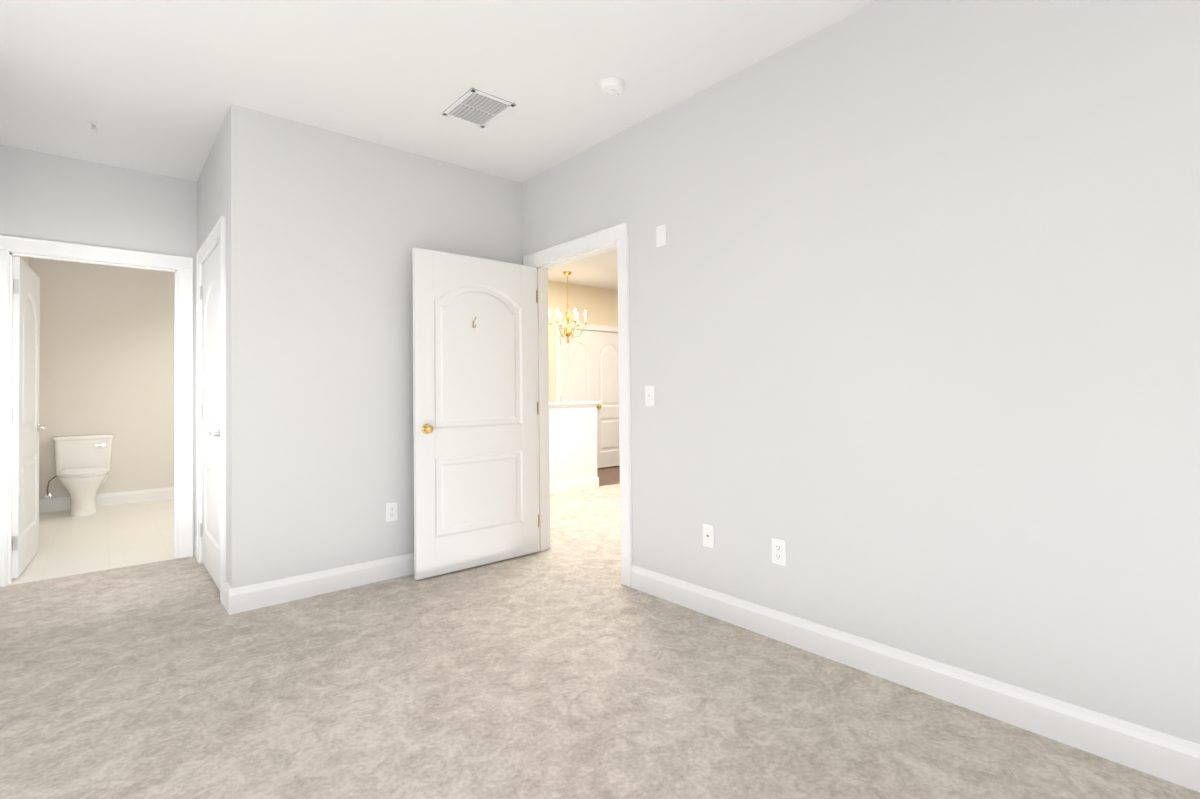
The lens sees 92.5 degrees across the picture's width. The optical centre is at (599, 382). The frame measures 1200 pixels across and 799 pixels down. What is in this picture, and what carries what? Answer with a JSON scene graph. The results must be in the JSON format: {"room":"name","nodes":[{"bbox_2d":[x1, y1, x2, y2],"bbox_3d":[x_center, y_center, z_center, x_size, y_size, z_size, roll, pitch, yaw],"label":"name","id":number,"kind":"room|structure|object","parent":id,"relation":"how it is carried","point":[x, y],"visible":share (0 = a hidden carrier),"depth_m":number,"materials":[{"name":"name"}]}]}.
{"room":"empty bedroom","nodes":[
{"label":"empty bedroom","id":0,"kind":"room"},
{"bbox_2d":[15,256,28,265],"bbox_3d":[-4.816,-0.082,4.624,0.120,2.700,2.970,0,-1,-41],"label":"wall","id":1,"kind":"structure","parent":0,"point":[25,260],"depth_m":5.43,"materials":[{"name":"beige paint"}]},
{"bbox_2d":[7,499,176,585],"bbox_3d":[-3.666,1.319,5.507,3.020,0.100,3.090,0,-1,-41],"label":"floor","id":2,"kind":"structure","parent":0,"point":[115,536],"depth_m":4.59,"materials":[{"name":"beige tile"}]},
{"bbox_2d":[44,434,113,516],"bbox_3d":[-5.130,0.909,5.654,0.526,0.756,0.726,0,-1,-41],"label":"toilet","id":3,"kind":"object","parent":2,"relation":"on","point":[83,464],"visible":1,"depth_m":5.69,"materials":[{"name":"white ceramic"}]},
{"bbox_2d":[0,145,196,555],"bbox_3d":[-2.974,-0.109,4.177,3.720,2.700,0.120,0,-1,-41],"label":"wall","id":4,"kind":"structure","parent":0,"point":[49,197],"depth_m":3.82,"materials":[{"name":"grey paint"}]},
{"bbox_2d":[11,256,46,578],"bbox_3d":[-3.936,0.221,3.962,0.137,2.030,0.836,0,-1,-41],"label":"bathroom door","id":5,"kind":"structure","parent":4,"relation":"in","point":[26,427],"depth_m":3.83,"materials":[{"name":"painted wood"},{"name":"satin nickel"}]},
{"bbox_2d":[0,235,192,586],"bbox_3d":[-3.353,0.170,3.841,1.020,2.141,0.164,0,-1,-41],"label":"door frame","id":6,"kind":"structure","parent":4,"relation":"attached to","point":[181,267],"depth_m":3.91,"materials":[{"name":"white wood"}]},
{"bbox_2d":[29,257,173,499],"bbox_3d":[-4.903,-0.053,6.435,2.120,2.700,0.120,0,-1,-41],"label":"wall","id":7,"kind":"structure","parent":0,"point":[106,349],"depth_m":6.10,"materials":[{"name":"beige paint"}]},
{"bbox_2d":[39,487,173,512],"bbox_3d":[-4.887,1.230,6.328,1.950,0.130,0.014,0,-1,-41],"label":"baseboard","id":8,"kind":"structure","parent":7,"relation":"attached to","point":[63,503],"depth_m":6.10,"materials":[{"name":"white wood"}]},
{"bbox_2d":[197,104,257,587],"bbox_3d":[-2.387,-0.124,3.634,0.120,2.700,1.470,0,-1,-41],"label":"wall","id":9,"kind":"structure","parent":0,"point":[227,183],"depth_m":3.09,"materials":[{"name":"grey paint"}]},
{"bbox_2d":[200,243,219,590],"bbox_3d":[-2.431,0.199,3.584,0.083,2.030,0.914,0,-1,-41],"label":"closet door","id":10,"kind":"structure","parent":9,"relation":"in","point":[210,411],"depth_m":3.62,"materials":[{"name":"white wood"}]},
{"bbox_2d":[197,216,225,604],"bbox_3d":[-2.380,0.156,3.625,0.164,2.141,1.096,0,-1,-41],"label":"door frame","id":11,"kind":"structure","parent":9,"relation":"attached to","point":[215,237],"depth_m":3.21,"materials":[{"name":"white wood"}]},
{"bbox_2d":[257,111,521,582],"bbox_3d":[-1.252,-0.135,3.724,1.712,2.700,0.120,0,-1,-41],"label":"wall","id":12,"kind":"structure","parent":0,"point":[346,224],"depth_m":3.41,"materials":[{"name":"grey paint"}]},
{"bbox_2d":[223,553,413,614],"bbox_3d":[-1.245,1.149,3.609,1.846,0.130,0.014,0,-1,-41],"label":"baseboard","id":13,"kind":"structure","parent":12,"relation":"attached to","point":[260,595],"depth_m":3.27,"materials":[{"name":"white wood"}]},
{"bbox_2d":[386,502,397,521],"bbox_3d":[-1.297,0.803,3.576,0.072,0.117,0.008,0,-1,-41],"label":"outlet","id":14,"kind":"object","parent":12,"relation":"attached to","point":[391,511],"visible":1,"depth_m":3.57,"materials":[{"name":"white plastic"}]},
{"bbox_2d":[0,0,878,289],"bbox_3d":[0.197,-1.540,4.431,8.840,0.100,9.880,0,-1,-41],"label":"ceiling","id":15,"kind":"structure","parent":0,"point":[156,86],"depth_m":2.74,"materials":[{"name":"paint"}]},
{"bbox_2d":[87,121,100,129],"bbox_3d":[-2.871,-1.456,3.259,0.060,0.035,0.060,0,-1,-41],"label":"sprinkler","id":16,"kind":"object","parent":15,"relation":"attached to","point":[94,124],"visible":0.98,"depth_m":3.25,"materials":[{"name":"white plastic"}]},
{"bbox_2d":[442,88,515,127],"bbox_3d":[-0.666,-1.493,3.141,0.260,0.012,0.345,0,-1,-41],"label":"ceiling vent","id":17,"kind":"object","parent":15,"relation":"in","point":[473,106],"visible":1,"depth_m":3.12,"materials":[{"name":"grey metal"}]},
{"bbox_2d":[548,271,587,342],"bbox_3d":[-0.418,-0.969,7.431,0.503,0.934,0.513,0,-1,-41],"label":"chandelier","id":18,"kind":"object","parent":15,"relation":"hanging from","point":[567,333],"visible":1,"depth_m":7.41,"materials":[{"name":"gold metal"}]},
{"bbox_2d":[599,77,624,95],"bbox_3d":[0.060,-1.490,2.900,0.132,0.042,0.132,0,-1,-41],"label":"smoke detector","id":19,"kind":"object","parent":15,"relation":"attached to","point":[611,86],"visible":1,"depth_m":2.87,"materials":[{"name":"white plastic"}]},
{"bbox_2d":[549,406,596,482],"bbox_3d":[-0.667,0.750,6.387,1.565,1.000,0.120,0,-1,-41],"label":"wall","id":20,"kind":"structure","parent":0,"point":[573,441],"depth_m":6.62,"materials":[{"name":"white paint"}]},
{"bbox_2d":[549,401,599,407],"bbox_3d":[-0.668,0.248,6.398,1.615,0.055,0.170,0,-1,-41],"label":"trim","id":21,"kind":"structure","parent":20,"relation":"on","point":[573,404],"depth_m":6.61,"materials":[{"name":"white wood"}]},
{"bbox_2d":[550,477,598,494],"bbox_3d":[-0.613,1.184,6.334,1.579,0.130,0.014,0,-1,-41],"label":"baseboard","id":22,"kind":"structure","parent":20,"relation":"attached to","point":[573,486],"depth_m":6.59,"materials":[{"name":"white wood"}]},
{"bbox_2d":[548,280,617,401],"bbox_3d":[-0.524,-0.073,8.191,5.000,2.700,0.120,0,-1,-41],"label":"wall","id":23,"kind":"structure","parent":0,"point":[599,306],"depth_m":8.29,"materials":[{"name":"beige paint"}]},
{"bbox_2d":[560,329,593,401],"bbox_3d":[-0.313,0.248,8.272,0.632,2.030,0.094,0,-1,-41],"label":"door","id":24,"kind":"structure","parent":23,"relation":"in","point":[577,366],"depth_m":8.29,"materials":[{"name":"white wood"}]},
{"bbox_2d":[555,321,617,401],"bbox_3d":[-0.120,0.207,8.534,1.442,2.141,0.164,0,-1,-41],"label":"door frame","id":25,"kind":"structure","parent":23,"relation":"attached to","point":[600,328],"depth_m":8.06,"materials":[{"name":"white wood"}]},
{"bbox_2d":[594,331,619,467],"bbox_3d":[0.166,0.250,8.687,0.632,2.030,0.094,0,-1,-41],"label":"door","id":26,"kind":"structure","parent":23,"relation":"in","point":[606,380],"depth_m":8.65,"materials":[{"name":"white wood"}]},
{"bbox_2d":[0,483,1199,798],"bbox_3d":[1.161,1.233,3.310,8.840,0.100,7.026,0,-1,-41],"label":"floor","id":27,"kind":"structure","parent":0,"point":[532,676],"depth_m":2.12,"materials":[{"name":"beige carpet"}]},
{"bbox_2d":[597,466,619,485],"bbox_3d":[-0.418,1.322,7.974,5.120,0.100,2.094,0,-1,-41],"label":"floor","id":28,"kind":"structure","parent":0,"point":[608,475],"depth_m":7.84,"materials":[{"name":"brown wood"}]},
{"bbox_2d":[522,0,1199,743],"bbox_3d":[0.232,-0.155,3.409,0.120,2.700,8.340,0,-1,-41],"label":"wall","id":29,"kind":"structure","parent":0,"point":[914,322],"depth_m":2.13,"materials":[{"name":"grey paint"}]},
{"bbox_2d":[412,248,537,579],"bbox_3d":[-0.794,0.185,3.815,0.908,2.030,0.153,0,-1,-41],"label":"bedroom door","id":30,"kind":"structure","parent":29,"relation":"in","point":[475,416],"depth_m":3.76,"materials":[{"name":"white wood"}]},
{"bbox_2d":[523,222,631,587],"bbox_3d":[-0.131,0.135,3.827,0.164,2.141,1.090,0,-1,-41],"label":"door frame","id":31,"kind":"structure","parent":29,"relation":"attached to","point":[593,244],"depth_m":3.64,"materials":[{"name":"white wood"}]},
{"bbox_2d":[645,386,654,405],"bbox_3d":[0.278,0.074,3.248,0.019,0.117,0.072,0,-1,-41],"label":"bedroom light switch","id":32,"kind":"object","parent":29,"relation":"attached to","point":[649,395],"visible":1,"depth_m":3.25,"materials":[{"name":"white plastic"}]},
{"bbox_2d":[656,224,665,246],"bbox_3d":[0.339,-0.817,3.190,0.007,0.117,0.072,0,-1,-41],"label":"switch plate","id":33,"kind":"object","parent":29,"relation":"attached to","point":[660,235],"visible":1,"depth_m":3.18,"materials":[{"name":"white plastic"}]},
{"bbox_2d":[702,523,713,547],"bbox_3d":[0.553,0.781,2.936,0.008,0.117,0.072,0,-1,-41],"label":"jack","id":34,"kind":"object","parent":29,"relation":"attached to","point":[708,535],"visible":1,"depth_m":2.93,"materials":[{"name":"white plastic"}]},
{"bbox_2d":[772,538,785,565],"bbox_3d":[0.819,0.773,2.630,0.008,0.117,0.072,0,-1,-41],"label":"duplex electrical outlet","id":35,"kind":"object","parent":29,"relation":"attached to","point":[779,551],"visible":1,"depth_m":2.62,"materials":[{"name":"white plastic"}]},
{"bbox_2d":[631,565,1199,791],"bbox_3d":[1.516,1.092,1.821,0.014,0.130,4.065,0,-1,-41],"label":"baseboard","id":36,"kind":"structure","parent":29,"relation":"attached to","point":[1153,753],"depth_m":2.06,"materials":[{"name":"white wood"}]}
]}

